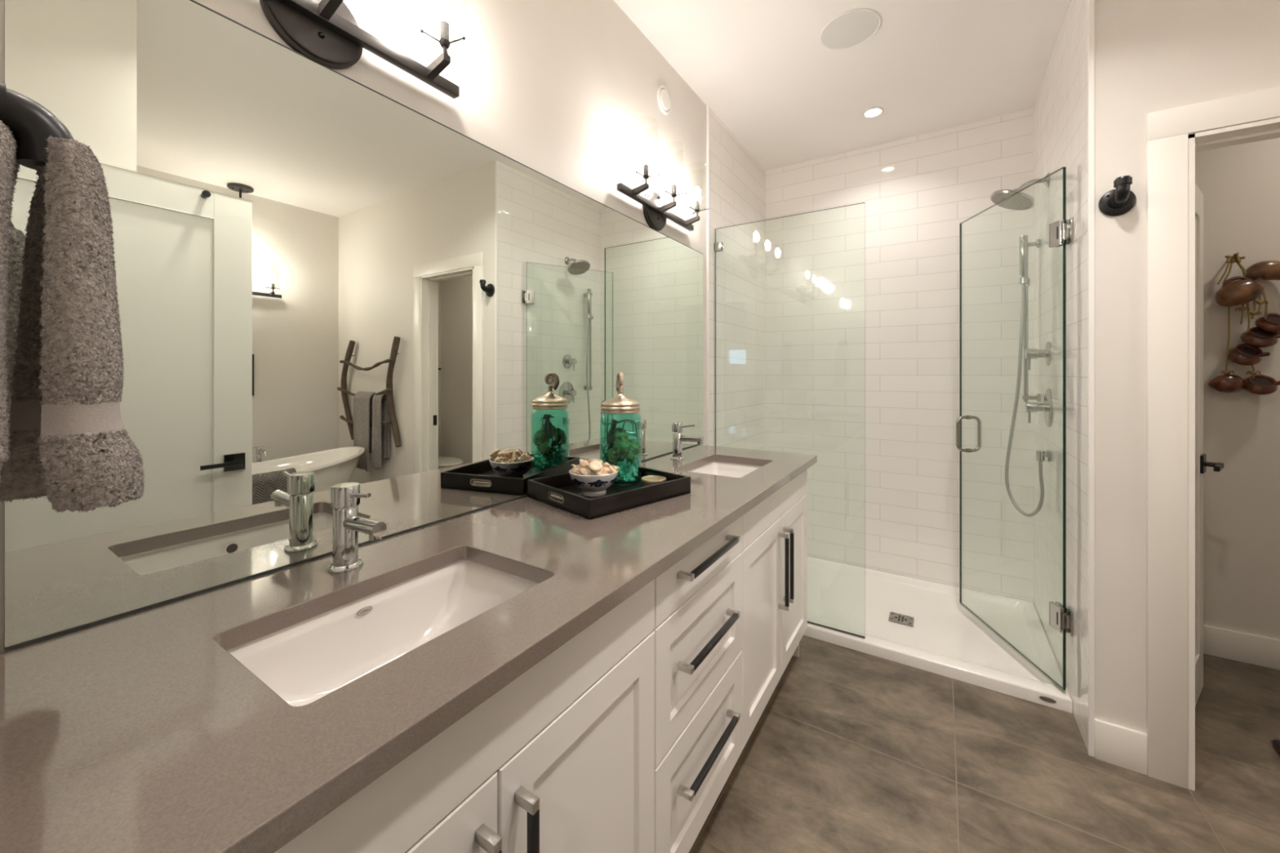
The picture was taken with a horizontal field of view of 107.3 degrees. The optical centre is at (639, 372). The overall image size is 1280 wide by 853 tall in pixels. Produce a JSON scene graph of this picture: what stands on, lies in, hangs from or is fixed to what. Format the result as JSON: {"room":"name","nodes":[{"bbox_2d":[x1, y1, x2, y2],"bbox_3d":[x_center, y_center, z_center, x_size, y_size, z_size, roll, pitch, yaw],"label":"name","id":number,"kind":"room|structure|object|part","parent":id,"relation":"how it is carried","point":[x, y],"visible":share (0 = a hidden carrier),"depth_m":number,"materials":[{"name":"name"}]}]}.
{"room":"bathroom","nodes":[
{"label":"bathroom","id":0,"kind":"room"},
{"bbox_2d":[0,0,765,654],"bbox_3d":[-0.079,-0.069,1.933,0.128,2.697,3.410,0,0,33],"label":"wall","id":1,"kind":"structure","parent":0,"point":[566,91],"depth_m":1.72,"materials":[{"name":"white paint"}]},
{"bbox_2d":[4,0,703,651],"bbox_3d":[-0.259,-0.124,1.539,0.007,0.986,2.170,0,0,33],"label":"mirror","id":2,"kind":"object","parent":1,"relation":"attached to","point":[324,282],"visible":0.77,"depth_m":0.91,"materials":[{"name":"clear mirror"}]},
{"bbox_2d":[259,0,465,98],"bbox_3d":[-0.585,-0.785,0.896,0.152,0.339,0.611,0,0,33],"label":"wall sconce","id":3,"kind":"object","parent":1,"relation":"attached to","point":[326,32],"visible":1,"depth_m":0.95,"materials":[{"name":"brown metal"}]},
{"bbox_3d":[-0.587,-0.714,0.897,0.072,0.056,0.017,0,0,33],"label":"arm","id":4,"kind":"part","parent":3,"relation":"part of","materials":[{"name":"brown metal"}]},
{"bbox_3d":[-0.467,-0.714,1.086,0.072,0.056,0.017,0,0,33],"label":"arm","id":5,"kind":"part","parent":3,"relation":"part of","materials":[{"name":"brown metal"}]},
{"bbox_3d":[-0.444,-0.825,1.071,0.033,0.064,0.032,0,0,33],"label":"bulb","id":6,"kind":"part","parent":3,"relation":"part of","materials":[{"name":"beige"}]},
{"bbox_2d":[440,20,449,41],"bbox_3d":[-0.444,-0.773,1.071,0.021,0.040,0.021,0,0,33],"label":"bulb","id":7,"kind":"object","parent":3,"relation":"attached to","point":[444,24],"depth_m":1.06,"materials":[{"name":"white"}]},
{"bbox_2d":[617,121,708,231],"bbox_3d":[0.123,-0.785,2.002,0.152,0.339,0.611,0,0,33],"label":"wall sconce","id":8,"kind":"object","parent":1,"relation":"attached to","point":[656,213],"visible":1,"depth_m":1.99,"materials":[{"name":"brown metal"}]},
{"bbox_3d":[0.000,-0.714,1.815,0.072,0.056,0.017,0,0,33],"label":"arm","id":9,"kind":"part","parent":8,"relation":"part of","materials":[{"name":"brown metal"}]},
{"bbox_2d":[643,164,648,175],"bbox_3d":[0.023,-0.773,1.801,0.021,0.040,0.021,0,0,33],"label":"bulb","id":10,"kind":"object","parent":8,"relation":"attached to","point":[646,166],"depth_m":1.79,"materials":[{"name":"white"}]},
{"bbox_3d":[0.023,-0.825,1.801,0.033,0.064,0.032,0,0,33],"label":"bulb","id":11,"kind":"part","parent":8,"relation":"part of","materials":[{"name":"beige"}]},
{"bbox_3d":[0.023,-0.853,1.801,0.089,0.202,0.089,0,0,33],"label":"lamp shade","id":12,"kind":"part","parent":8,"relation":"part of","materials":[{"name":"clear glass"}]},
{"bbox_3d":[0.121,-0.714,2.004,0.072,0.056,0.017,0,0,33],"label":"arm","id":13,"kind":"part","parent":8,"relation":"part of","materials":[{"name":"brown metal"}]},
{"bbox_3d":[0.144,-0.853,1.989,0.089,0.202,0.089,0,0,33],"label":"lamp shade","id":14,"kind":"part","parent":8,"relation":"part of","materials":[{"name":"clear glass"}]},
{"bbox_3d":[0.144,-0.825,1.989,0.033,0.064,0.032,0,0,33],"label":"bulb","id":15,"kind":"part","parent":8,"relation":"part of","materials":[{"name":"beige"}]},
{"bbox_2d":[671,183,676,194],"bbox_3d":[0.144,-0.773,1.989,0.021,0.040,0.021,0,0,33],"label":"bulb","id":16,"kind":"object","parent":8,"relation":"attached to","point":[673,185],"depth_m":1.98,"materials":[{"name":"white"}]},
{"bbox_3d":[0.242,-0.714,2.192,0.072,0.056,0.017,0,0,33],"label":"arm","id":17,"kind":"part","parent":8,"relation":"part of","materials":[{"name":"brown metal"}]},
{"bbox_2d":[694,200,699,209],"bbox_3d":[0.265,-0.773,2.178,0.021,0.040,0.021,0,0,33],"label":"bulb","id":18,"kind":"object","parent":8,"relation":"attached to","point":[697,202],"depth_m":2.17,"materials":[{"name":"white"}]},
{"bbox_3d":[0.265,-0.825,2.178,0.033,0.064,0.032,0,0,33],"label":"bulb","id":19,"kind":"part","parent":8,"relation":"part of","materials":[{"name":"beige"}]},
{"bbox_2d":[656,84,671,115],"bbox_3d":[0.112,-1.221,2.111,0.016,0.120,0.120,0,0,33],"label":"air vent","id":20,"kind":"object","parent":1,"relation":"in","point":[664,100],"visible":1,"depth_m":2.10,"materials":[{"name":"white plastic"}]},
{"bbox_2d":[706,105,709,445],"bbox_3d":[0.312,-0.069,2.541,0.131,2.697,0.012,0,0,33],"label":"trim","id":21,"kind":"structure","parent":1,"relation":"attached to","point":[708,106],"depth_m":2.50,"materials":[{"name":"white plastic"}]},
{"bbox_2d":[613,0,1071,170],"bbox_3d":[0.347,-1.468,-0.103,5.200,0.100,7.000,0,0,33],"label":"ceiling","id":22,"kind":"structure","parent":0,"point":[763,68],"depth_m":2.18,"materials":[{"name":"white paint"}]},
{"bbox_2d":[820,8,880,49],"bbox_3d":[0.869,-1.414,1.949,0.230,0.006,0.230,0,0,33],"label":"ceiling speaker","id":23,"kind":"object","parent":22,"relation":"attached to","point":[851,28],"visible":1,"depth_m":1.94,"materials":[{"name":"white plastic"}]},
{"bbox_2d":[862,106,884,118],"bbox_3d":[1.269,-1.414,2.566,0.104,0.006,0.104,0,0,33],"label":"recessed light","id":24,"kind":"object","parent":22,"relation":"in","point":[873,112],"visible":1,"depth_m":2.56,"materials":[{"name":"white plastic"}]},
{"bbox_2d":[765,108,1033,602],"bbox_3d":[1.536,-0.069,2.971,1.728,2.697,0.120,0,0,33],"label":"wall","id":25,"kind":"structure","parent":0,"point":[917,192],"depth_m":2.84,"materials":[{"name":"tile"}]},
{"bbox_2d":[688,635,1279,852],"bbox_3d":[0.347,1.329,-0.103,5.200,0.100,7.000,0,0,33],"label":"floor","id":26,"kind":"structure","parent":0,"point":[851,750],"depth_m":1.49,"materials":[{"name":"tile"}]},
{"bbox_2d":[274,579,654,852],"bbox_3d":[-0.402,0.840,0.771,0.576,0.878,0.823,0,0,33],"label":"base cabinet","id":27,"kind":"object","parent":26,"relation":"on","point":[561,758],"visible":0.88,"depth_m":0.71,"materials":[{"name":"white paint"}]},
{"bbox_3d":[-0.309,0.836,0.467,0.020,0.597,0.410,0,0,33],"label":"door","id":28,"kind":"part","parent":27,"relation":"part of","materials":[{"name":"white paint"}]},
{"bbox_3d":[-0.192,0.724,0.598,0.036,0.277,0.013,0,0,33],"label":"handle","id":29,"kind":"part","parent":27,"relation":"part of","materials":[{"name":"silver metal"}]},
{"bbox_3d":[-0.157,0.724,0.653,0.036,0.277,0.013,0,0,33],"label":"handle","id":30,"kind":"part","parent":27,"relation":"part of","materials":[{"name":"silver metal"}]},
{"bbox_3d":[-0.087,0.836,0.814,0.020,0.597,0.409,0,0,33],"label":"door","id":31,"kind":"part","parent":27,"relation":"part of","materials":[{"name":"white paint"}]},
{"bbox_2d":[653,516,742,852],"bbox_3d":[-0.042,0.840,1.333,0.576,0.878,0.508,0,0,33],"label":"drawers","id":32,"kind":"object","parent":26,"relation":"on","point":[698,629],"visible":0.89,"depth_m":1.14,"materials":[{"name":"white paint"}]},
{"bbox_3d":[0.162,0.683,1.203,0.020,0.291,0.507,0,0,33],"label":"drawer","id":33,"kind":"part","parent":32,"relation":"part of","materials":[{"name":"white paint"}]},
{"bbox_3d":[0.162,0.983,1.203,0.020,0.303,0.507,0,0,33],"label":"drawer","id":34,"kind":"part","parent":32,"relation":"part of","materials":[{"name":"white paint"}]},
{"bbox_3d":[0.162,0.469,1.203,0.020,0.132,0.507,0,0,33],"label":"drawer","id":35,"kind":"part","parent":32,"relation":"part of","materials":[{"name":"white paint"}]},
{"bbox_3d":[0.180,0.944,1.179,0.036,0.013,0.300,0,0,33],"label":"handle","id":36,"kind":"part","parent":32,"relation":"part of","materials":[{"name":"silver metal"}]},
{"bbox_3d":[0.180,0.663,1.179,0.036,0.013,0.300,0,0,33],"label":"handle","id":37,"kind":"part","parent":32,"relation":"part of","materials":[{"name":"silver metal"}]},
{"bbox_3d":[0.180,0.457,1.179,0.036,0.013,0.300,0,0,33],"label":"handle","id":38,"kind":"part","parent":32,"relation":"part of","materials":[{"name":"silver metal"}]},
{"bbox_2d":[741,469,807,750],"bbox_3d":[0.317,0.840,1.894,0.576,0.878,0.821,0,0,33],"label":"base cabinet","id":39,"kind":"object","parent":26,"relation":"on","point":[774,551],"visible":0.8,"depth_m":1.68,"materials":[{"name":"white paint"}]},
{"bbox_2d":[0,444,817,852],"bbox_3d":[-0.042,0.384,1.333,0.573,0.030,2.189,0,0,33],"label":"countertop","id":40,"kind":"structure","parent":39,"relation":"on","point":[141,732],"depth_m":0.56,"materials":[{"name":"stone"}]},
{"bbox_2d":[327,482,386,573],"bbox_3d":[-0.521,0.291,0.870,0.148,0.156,0.059,0,0,33],"label":"faucet","id":41,"kind":"object","parent":40,"relation":"on","point":[345,497],"visible":1,"depth_m":0.88,"materials":[{"name":"silver metal"}]},
{"bbox_3d":[-0.515,0.226,0.867,0.063,0.018,0.008,0,0,33],"label":"lever","id":42,"kind":"part","parent":41,"relation":"part of","materials":[{"name":"silver metal"}]},
{"bbox_3d":[-0.504,0.280,0.859,0.107,0.033,0.026,0,0,33],"label":"spout","id":43,"kind":"part","parent":41,"relation":"part of","materials":[{"name":"silver metal"}]},
{"bbox_2d":[226,560,537,706],"bbox_3d":[-0.378,0.465,0.764,0.313,0.128,0.460,0,0,33],"label":"sink","id":44,"kind":"object","parent":40,"relation":"in","point":[305,661],"visible":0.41,"depth_m":0.84,"materials":[{"name":"white ceramic"}]},
{"bbox_2d":[527,464,690,519],"bbox_3d":[-0.089,0.344,1.421,0.388,0.049,0.306,0,0,-43],"label":"serving tray","id":45,"kind":"object","parent":40,"relation":"on","point":[558,491],"visible":0.73,"depth_m":1.33,"materials":[{"name":"black wood"}]},
{"bbox_3d":[-0.226,0.341,1.293,0.012,0.022,0.078,0,0,-43],"label":"slot handle","id":46,"kind":"part","parent":45,"relation":"part of","materials":[{"name":"beige"}]},
{"bbox_2d":[568,468,618,497],"bbox_3d":[-0.137,0.325,1.400,0.147,0.069,0.147,0,0,33],"label":"bowl","id":47,"kind":"object","parent":45,"relation":"on","point":[593,486],"visible":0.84,"depth_m":1.35,"materials":[{"name":"white ceramic"}]},
{"bbox_2d":[571,466,578,474],"bbox_3d":[-0.189,0.291,1.391,0.021,0.026,0.041,0,0,-26],"label":"seashell","id":48,"kind":"object","parent":47,"relation":"in","point":[575,469],"visible":0.81,"depth_m":1.39,"materials":[{"name":"beige"}]},
{"bbox_2d":[574,467,583,475],"bbox_3d":[-0.170,0.287,1.360,0.035,0.021,0.019,0,0,32],"label":"seashell","id":49,"kind":"object","parent":47,"relation":"in","point":[580,473],"visible":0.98,"depth_m":1.35,"materials":[{"name":"beige"}]},
{"bbox_2d":[579,458,583,468],"bbox_3d":[-0.170,0.279,1.406,0.022,0.042,0.027,0,0,0],"label":"seashell","id":50,"kind":"object","parent":47,"relation":"in","point":[580,460],"visible":0.2,"depth_m":1.40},
{"bbox_2d":[581,462,586,469],"bbox_3d":[-0.164,0.278,1.381,0.021,0.033,0.018,0,0,-40],"label":"seashell","id":51,"kind":"object","parent":47,"relation":"in","point":[583,464],"visible":0.52,"depth_m":1.37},
{"bbox_2d":[581,468,593,475],"bbox_3d":[-0.151,0.287,1.346,0.038,0.021,0.015,0,0,-1],"label":"seashell","id":52,"kind":"object","parent":47,"relation":"in","point":[586,472],"visible":1,"depth_m":1.34,"materials":[{"name":"beige"}]},
{"bbox_2d":[595,457,603,464],"bbox_3d":[-0.123,0.270,1.408,0.025,0.022,0.037,0,0,-4],"label":"seashell","id":53,"kind":"object","parent":47,"relation":"in","point":[601,461],"visible":0.42,"depth_m":1.40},
{"bbox_2d":[593,470,605,476],"bbox_3d":[-0.116,0.287,1.352,0.037,0.033,0.044,0,0,17],"label":"seashell","id":54,"kind":"object","parent":47,"relation":"in","point":[600,473],"visible":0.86,"depth_m":1.33,"materials":[{"name":"beige"}]},
{"bbox_2d":[588,460,602,471],"bbox_3d":[-0.127,0.267,1.346,0.040,0.027,0.036,0,0,-35],"label":"seashell","id":55,"kind":"object","parent":54,"relation":"on","point":[596,466],"visible":1,"depth_m":1.34,"materials":[{"name":"beige"}]},
{"bbox_2d":[602,466,610,474],"bbox_3d":[-0.097,0.292,1.368,0.021,0.031,0.036,0,0,26],"label":"seashell","id":56,"kind":"object","parent":47,"relation":"in","point":[606,470],"visible":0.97,"depth_m":1.36,"materials":[{"name":"beige"}]},
{"bbox_2d":[603,462,610,467],"bbox_3d":[-0.103,0.277,1.391,0.023,0.026,0.039,0,0,-43],"label":"seashell","id":57,"kind":"object","parent":47,"relation":"in","point":[606,464],"visible":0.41,"depth_m":1.38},
{"bbox_2d":[608,465,619,473],"bbox_3d":[-0.084,0.292,1.406,0.046,0.025,0.025,0,0,-36],"label":"seashell","id":58,"kind":"object","parent":47,"relation":"in","point":[613,468],"visible":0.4,"depth_m":1.40,"materials":[{"name":"beige"}]},
{"bbox_2d":[600,372,641,486],"bbox_3d":[-0.064,0.179,1.548,0.137,0.362,0.137,0,0,33],"label":"apothecary jar","id":59,"kind":"object","parent":45,"relation":"on","point":[620,404],"visible":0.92,"depth_m":1.51,"materials":[{"name":"teal glass"}]},
{"bbox_2d":[604,447,620,464],"bbox_3d":[-0.091,0.272,1.529,0.056,0.056,0.052,0,0,33],"label":"pod","id":60,"kind":"object","parent":59,"relation":"in","point":[611,458],"visible":0.75,"depth_m":1.51,"materials":[{"name":"plant"}]},
{"bbox_2d":[601,440,638,481],"bbox_3d":[-0.065,0.285,1.547,0.126,0.126,0.122,0,0,33],"label":"dried leaves","id":61,"kind":"object","parent":59,"relation":"in","point":[626,470],"visible":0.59,"depth_m":1.52,"materials":[{"name":"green plant"}]},
{"bbox_3d":[-0.065,0.034,1.554,0.024,0.071,0.055,0,0,-13],"label":"knob","id":62,"kind":"part","parent":59,"relation":"part of","materials":[{"name":"metal"}]},
{"bbox_3d":[-0.064,0.098,1.548,0.128,0.066,0.128,0,0,33],"label":"lid","id":63,"kind":"part","parent":59,"relation":"part of","materials":[{"name":"gold metal"}]},
{"bbox_2d":[612,427,629,442],"bbox_3d":[-0.065,0.210,1.541,0.060,0.060,0.060,0,0,33],"label":"pod","id":64,"kind":"object","parent":59,"relation":"in","point":[618,434],"visible":0.68,"depth_m":1.52,"materials":[{"name":"plant"}]},
{"bbox_3d":[-0.064,0.243,1.548,0.137,0.234,0.137,0,0,33],"label":"glass","id":65,"kind":"part","parent":59,"relation":"part of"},
{"bbox_2d":[606,418,636,450],"bbox_3d":[-0.064,0.206,1.545,0.094,0.112,0.058,0,0,-23],"label":"twigs","id":66,"kind":"object","parent":59,"relation":"in","point":[613,424],"visible":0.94,"depth_m":1.53,"materials":[{"name":"green"}]},
{"bbox_2d":[612,437,631,456],"bbox_3d":[-0.060,0.240,1.516,0.062,0.063,0.061,0,0,33],"label":"pod","id":67,"kind":"object","parent":59,"relation":"in","point":[622,446],"visible":0.99,"depth_m":1.50,"materials":[{"name":"plant"}]},
{"bbox_2d":[619,449,635,463],"bbox_3d":[-0.039,0.275,1.531,0.050,0.053,0.048,0,0,33],"label":"pod","id":68,"kind":"object","parent":59,"relation":"in","point":[629,457],"visible":0.57,"depth_m":1.51,"materials":[{"name":"plant"}]},
{"bbox_2d":[627,439,639,455],"bbox_3d":[-0.029,0.251,1.558,0.058,0.061,0.061,0,0,-39],"label":"pod","id":69,"kind":"object","parent":59,"relation":"in","point":[634,445],"visible":0.41,"depth_m":1.54,"materials":[{"name":"plant"}]},
{"bbox_3d":[0.047,0.341,1.550,0.012,0.022,0.078,0,0,-43],"label":"slot handle","id":70,"kind":"part","parent":45,"relation":"part of","materials":[{"name":"beige"}]},
{"bbox_2d":[640,475,666,487],"bbox_3d":[0.043,0.346,1.481,0.080,0.028,0.080,0,0,33],"label":"candle tin","id":71,"kind":"object","parent":45,"relation":"on","point":[646,481],"visible":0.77,"depth_m":1.47,"materials":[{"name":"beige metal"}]},
{"bbox_2d":[670,422,703,460],"bbox_3d":[0.198,0.291,1.993,0.148,0.156,0.059,0,0,33],"label":"faucet","id":72,"kind":"object","parent":40,"relation":"on","point":[677,427],"visible":1,"depth_m":2.00,"materials":[{"name":"silver metal"}]},
{"bbox_3d":[0.203,0.226,1.989,0.063,0.018,0.008,0,0,33],"label":"lever","id":73,"kind":"part","parent":72,"relation":"part of","materials":[{"name":"silver metal"}]},
{"bbox_3d":[0.215,0.280,1.982,0.107,0.033,0.026,0,0,33],"label":"spout","id":74,"kind":"part","parent":72,"relation":"part of","materials":[{"name":"silver metal"}]},
{"bbox_2d":[687,461,761,477],"bbox_3d":[0.342,0.465,1.888,0.313,0.128,0.438,0,0,33],"label":"sink","id":75,"kind":"object","parent":40,"relation":"in","point":[714,468],"visible":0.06,"depth_m":2.07,"materials":[{"name":"white ceramic"}]},
{"bbox_3d":[0.409,0.836,1.589,0.020,0.597,0.404,0,0,33],"label":"door","id":76,"kind":"part","parent":39,"relation":"part of","materials":[{"name":"white paint"}]},
{"bbox_3d":[0.524,0.724,1.717,0.036,0.277,0.013,0,0,33],"label":"handle","id":77,"kind":"part","parent":39,"relation":"part of","materials":[{"name":"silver metal"}]},
{"bbox_3d":[0.560,0.724,1.773,0.036,0.277,0.013,0,0,33],"label":"handle","id":78,"kind":"part","parent":39,"relation":"part of","materials":[{"name":"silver metal"}]},
{"bbox_3d":[0.627,0.836,1.930,0.020,0.597,0.400,0,0,33],"label":"door","id":79,"kind":"part","parent":39,"relation":"part of","materials":[{"name":"white paint"}]},
{"bbox_3d":[0.505,0.840,2.254,0.500,0.878,0.012,0,0,33],"label":"panel","id":80,"kind":"part","parent":39,"relation":"part of","materials":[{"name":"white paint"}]},
{"bbox_2d":[803,555,1072,713],"bbox_3d":[1.253,1.253,2.541,1.458,0.052,0.908,0,0,33],"label":"shower pan","id":81,"kind":"object","parent":26,"relation":"on","point":[917,623],"visible":0.87,"depth_m":2.32,"materials":[{"name":"white plastic"}]},
{"bbox_2d":[714,202,865,639],"bbox_3d":[0.724,0.222,2.374,0.746,2.010,0.024,0,0,33],"label":"screen","id":82,"kind":"object","parent":81,"relation":"on","point":[718,246],"visible":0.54,"depth_m":2.22,"materials":[{"name":"clear glass"}]},
{"bbox_3d":[1.562,1.253,1.805,0.050,0.018,0.002,0,0,33],"label":"maker plate","id":83,"kind":"part","parent":81,"relation":"part of","materials":[{"name":"silver metal"}]},
{"bbox_2d":[1270,739,1279,753],"bbox_3d":[2.181,1.261,1.501,0.162,0.033,0.162,0,0,33],"label":"pad","id":84,"kind":"object","parent":26,"relation":"on","point":[1276,743],"visible":1,"depth_m":1.59,"materials":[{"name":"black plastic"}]},
{"bbox_2d":[1033,0,1088,751],"bbox_3d":[1.815,-0.069,2.052,0.013,2.697,1.126,0,0,33],"label":"wall","id":85,"kind":"structure","parent":0,"point":[1060,108],"depth_m":1.86,"materials":[{"name":"tile"}]},
{"bbox_2d":[955,167,1073,689],"bbox_3d":[1.671,0.219,2.122,0.119,2.005,0.721,0,0,2],"label":"shower door","id":86,"kind":"structure","parent":85,"relation":"attached to","point":[1061,231],"depth_m":1.81,"materials":[{"name":"clear glass"}]},
{"bbox_3d":[1.681,0.314,2.412,0.119,0.191,0.021,0,0,6],"label":"pull handle","id":87,"kind":"part","parent":86,"relation":"part of","materials":[{"name":"silver"}]},
{"bbox_2d":[990,173,1049,210],"bbox_3d":[1.781,-0.844,2.214,0.217,0.148,0.181,0,0,33],"label":"shower","id":88,"kind":"object","parent":85,"relation":"attached to","point":[1021,201],"visible":0.87,"depth_m":2.20,"materials":[{"name":"silver metal"}]},
{"bbox_3d":[1.825,-0.871,2.200,0.122,0.058,0.025,0,0,28],"label":"arm","id":89,"kind":"part","parent":88,"relation":"part of","materials":[{"name":"silver metal"}]},
{"bbox_2d":[1019,239,1040,402],"bbox_3d":[1.962,-0.263,2.373,0.084,0.825,0.076,0,0,33],"label":"slide bar","id":90,"kind":"object","parent":85,"relation":"attached to","point":[1025,397],"visible":0.84,"depth_m":2.38,"materials":[{"name":"silver metal"}]},
{"bbox_2d":[1004,235,1044,516],"bbox_3d":[1.848,-0.002,2.285,0.114,1.368,0.250,0,0,24],"label":"shower","id":91,"kind":"object","parent":90,"relation":"attached to","point":[1024,240],"visible":1,"depth_m":2.33,"materials":[{"name":"silver metal"}]},
{"bbox_3d":[1.955,-0.263,2.388,0.019,0.825,0.019,0,0,33],"label":"rail","id":92,"kind":"part","parent":90,"relation":"part of","materials":[{"name":"silver metal"}]},
{"bbox_2d":[1025,342,1051,369],"bbox_3d":[1.846,-0.077,2.190,0.082,0.130,0.110,0,0,33],"label":"valve","id":93,"kind":"object","parent":85,"relation":"attached to","point":[1030,353],"visible":1,"depth_m":2.18,"materials":[{"name":"silver metal"}]},
{"bbox_3d":[1.822,-0.039,2.206,0.009,0.055,0.009,0,0,18],"label":"lever","id":94,"kind":"part","parent":93,"relation":"part of","materials":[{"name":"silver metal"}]},
{"bbox_3d":[1.844,-0.087,2.192,0.076,0.048,0.048,0,0,33],"label":"knob","id":95,"kind":"part","parent":93,"relation":"part of","materials":[{"name":"silver metal"}]},
{"bbox_3d":[1.878,-0.087,2.170,0.007,0.110,0.110,0,0,33],"label":"trim plate","id":96,"kind":"part","parent":93,"relation":"part of","materials":[{"name":"silver metal"}]},
{"bbox_2d":[1025,388,1053,426],"bbox_3d":[1.844,0.161,2.186,0.082,0.176,0.176,0,0,33],"label":"mixer valve","id":97,"kind":"object","parent":85,"relation":"attached to","point":[1046,406],"visible":1,"depth_m":2.17,"materials":[{"name":"silver metal"}]},
{"bbox_3d":[1.819,0.209,2.201,0.009,0.055,0.009,0,0,18],"label":"lever","id":98,"kind":"part","parent":97,"relation":"part of","materials":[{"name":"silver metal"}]},
{"bbox_3d":[1.841,0.161,2.187,0.076,0.048,0.048,0,0,33],"label":"knob","id":99,"kind":"part","parent":97,"relation":"part of","materials":[{"name":"silver metal"}]},
{"bbox_3d":[1.875,0.161,2.166,0.007,0.176,0.176,0,0,33],"label":"trim plate","id":100,"kind":"part","parent":97,"relation":"part of","materials":[{"name":"silver metal"}]},
{"bbox_2d":[1035,449,1050,462],"bbox_3d":[1.844,0.381,2.157,0.049,0.051,0.048,0,0,33],"label":"outlet","id":101,"kind":"object","parent":85,"relation":"attached to","point":[1040,455],"visible":1,"depth_m":2.15,"materials":[{"name":"silver metal"}]},
{"bbox_2d":[1094,0,1279,733],"bbox_3d":[2.439,-0.069,1.051,2.119,2.697,0.120,0,0,33],"label":"wall","id":102,"kind":"structure","parent":0,"point":[1151,55],"depth_m":1.53,"materials":[{"name":"white paint"}]},
{"bbox_2d":[1088,0,1094,757],"bbox_3d":[1.507,-0.069,1.574,0.015,2.697,0.012,0,0,33],"label":"trim","id":103,"kind":"structure","parent":102,"relation":"attached to","point":[1091,2],"depth_m":1.57,"materials":[{"name":"white plastic"}]},
{"bbox_2d":[1097,175,1136,216],"bbox_3d":[1.537,-0.565,1.507,0.088,0.107,0.084,0,0,33],"label":"hook","id":104,"kind":"object","parent":102,"relation":"attached to","point":[1119,201],"visible":1,"depth_m":1.52,"materials":[{"name":"black metal"}]},
{"bbox_2d":[1094,718,1147,775],"bbox_3d":[1.562,1.215,1.533,0.123,0.128,0.014,0,0,33],"label":"baseboard","id":105,"kind":"structure","parent":102,"relation":"attached to","point":[1126,748],"depth_m":1.53,"materials":[{"name":"white paint"}]},
{"bbox_2d":[1195,182,1223,706],"bbox_3d":[2.036,0.274,1.726,0.614,1.990,0.092,0,0,-35],"label":"door","id":106,"kind":"structure","parent":102,"relation":"in","point":[1201,464],"depth_m":1.86,"materials":[{"name":"white paint"}]},
{"bbox_3d":[2.020,0.274,1.749,0.614,1.990,0.036,0,0,-35],"label":"door","id":107,"kind":"part","parent":106,"relation":"part of","materials":[{"name":"white paint"}]},
{"bbox_3d":[2.214,0.362,1.828,0.154,0.070,0.057,0,0,-35],"label":"handle","id":108,"kind":"part","parent":106,"relation":"part of","materials":[{"name":"black metal"}]},
{"bbox_2d":[1146,86,1279,791],"bbox_3d":[1.986,0.229,1.337,0.803,2.100,0.146,0,0,33],"label":"trim","id":109,"kind":"structure","parent":102,"relation":"attached to","point":[1174,135],"depth_m":1.46,"materials":[{"name":"white paint"}]},
{"bbox_2d":[1195,137,1279,639],"bbox_3d":[3.087,-0.069,1.865,2.107,2.697,0.070,0,0,33],"label":"wall","id":110,"kind":"structure","parent":0,"point":[1239,184],"depth_m":2.09,"materials":[{"name":"white paint"}]},
{"bbox_2d":[1203,624,1279,670],"bbox_3d":[3.030,1.215,1.851,2.027,0.128,0.014,0,0,33],"label":"baseboard","id":111,"kind":"structure","parent":110,"relation":"attached to","point":[1261,651],"depth_m":2.08,"materials":[{"name":"white paint"}]},
{"bbox_2d":[1208,252,1279,395],"bbox_3d":[2.656,-0.212,2.031,0.277,0.620,0.105,0,0,37],"label":"wall sculpture","id":112,"kind":"object","parent":110,"relation":"hanging from","point":[1243,291],"visible":1,"depth_m":2.03,"materials":[{"name":"brown metal"}]},
{"bbox_3d":[2.591,0.049,2.082,0.114,0.086,0.073,0,0,33],"label":"pot","id":113,"kind":"part","parent":112,"relation":"part of","materials":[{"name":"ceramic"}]},
{"bbox_3d":[2.608,-0.392,2.060,0.092,0.058,0.018,0,0,33],"label":"gourd handle","id":114,"kind":"part","parent":112,"relation":"part of","materials":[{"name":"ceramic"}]},
{"bbox_3d":[2.621,-0.234,2.050,0.146,0.525,0.017,0,0,33],"label":"cord","id":115,"kind":"part","parent":112,"relation":"part of","materials":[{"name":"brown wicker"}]},
{"bbox_3d":[2.631,-0.076,2.051,0.102,0.095,0.093,0,0,33],"label":"pot","id":116,"kind":"part","parent":112,"relation":"part of","materials":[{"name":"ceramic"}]},
{"bbox_3d":[2.667,-0.151,2.029,0.102,0.093,0.095,0,0,33],"label":"pot","id":117,"kind":"part","parent":112,"relation":"part of","materials":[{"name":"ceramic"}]},
{"bbox_3d":[2.668,0.053,2.028,0.098,0.089,0.089,0,0,33],"label":"pot","id":118,"kind":"part","parent":112,"relation":"part of","materials":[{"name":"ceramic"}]},
{"bbox_3d":[2.699,-0.210,2.008,0.097,0.089,0.090,0,0,33],"label":"pot","id":119,"kind":"part","parent":112,"relation":"part of","materials":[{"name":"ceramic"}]},
{"bbox_3d":[-0.337,-0.069,0.145,1.620,2.697,0.120,0,0,33],"label":"wall","id":120,"kind":"structure","parent":0,"visible":0},
{"bbox_2d":[0,81,74,169],"bbox_3d":[-0.631,-0.261,0.465,0.092,0.096,0.101,0,0,33],"label":"towel ring","id":121,"kind":"object","parent":120,"relation":"attached to","point":[31,124],"visible":0.84,"depth_m":0.47,"materials":[{"name":"black metal"}]},
{"bbox_2d":[0,120,145,513],"bbox_3d":[-0.607,-0.051,0.495,0.124,0.388,0.131,0,0,-35],"label":"hand towel","id":122,"kind":"object","parent":121,"relation":"hanging from","point":[65,440],"visible":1,"depth_m":0.48,"materials":[{"name":"grey fabric"}]}
]}

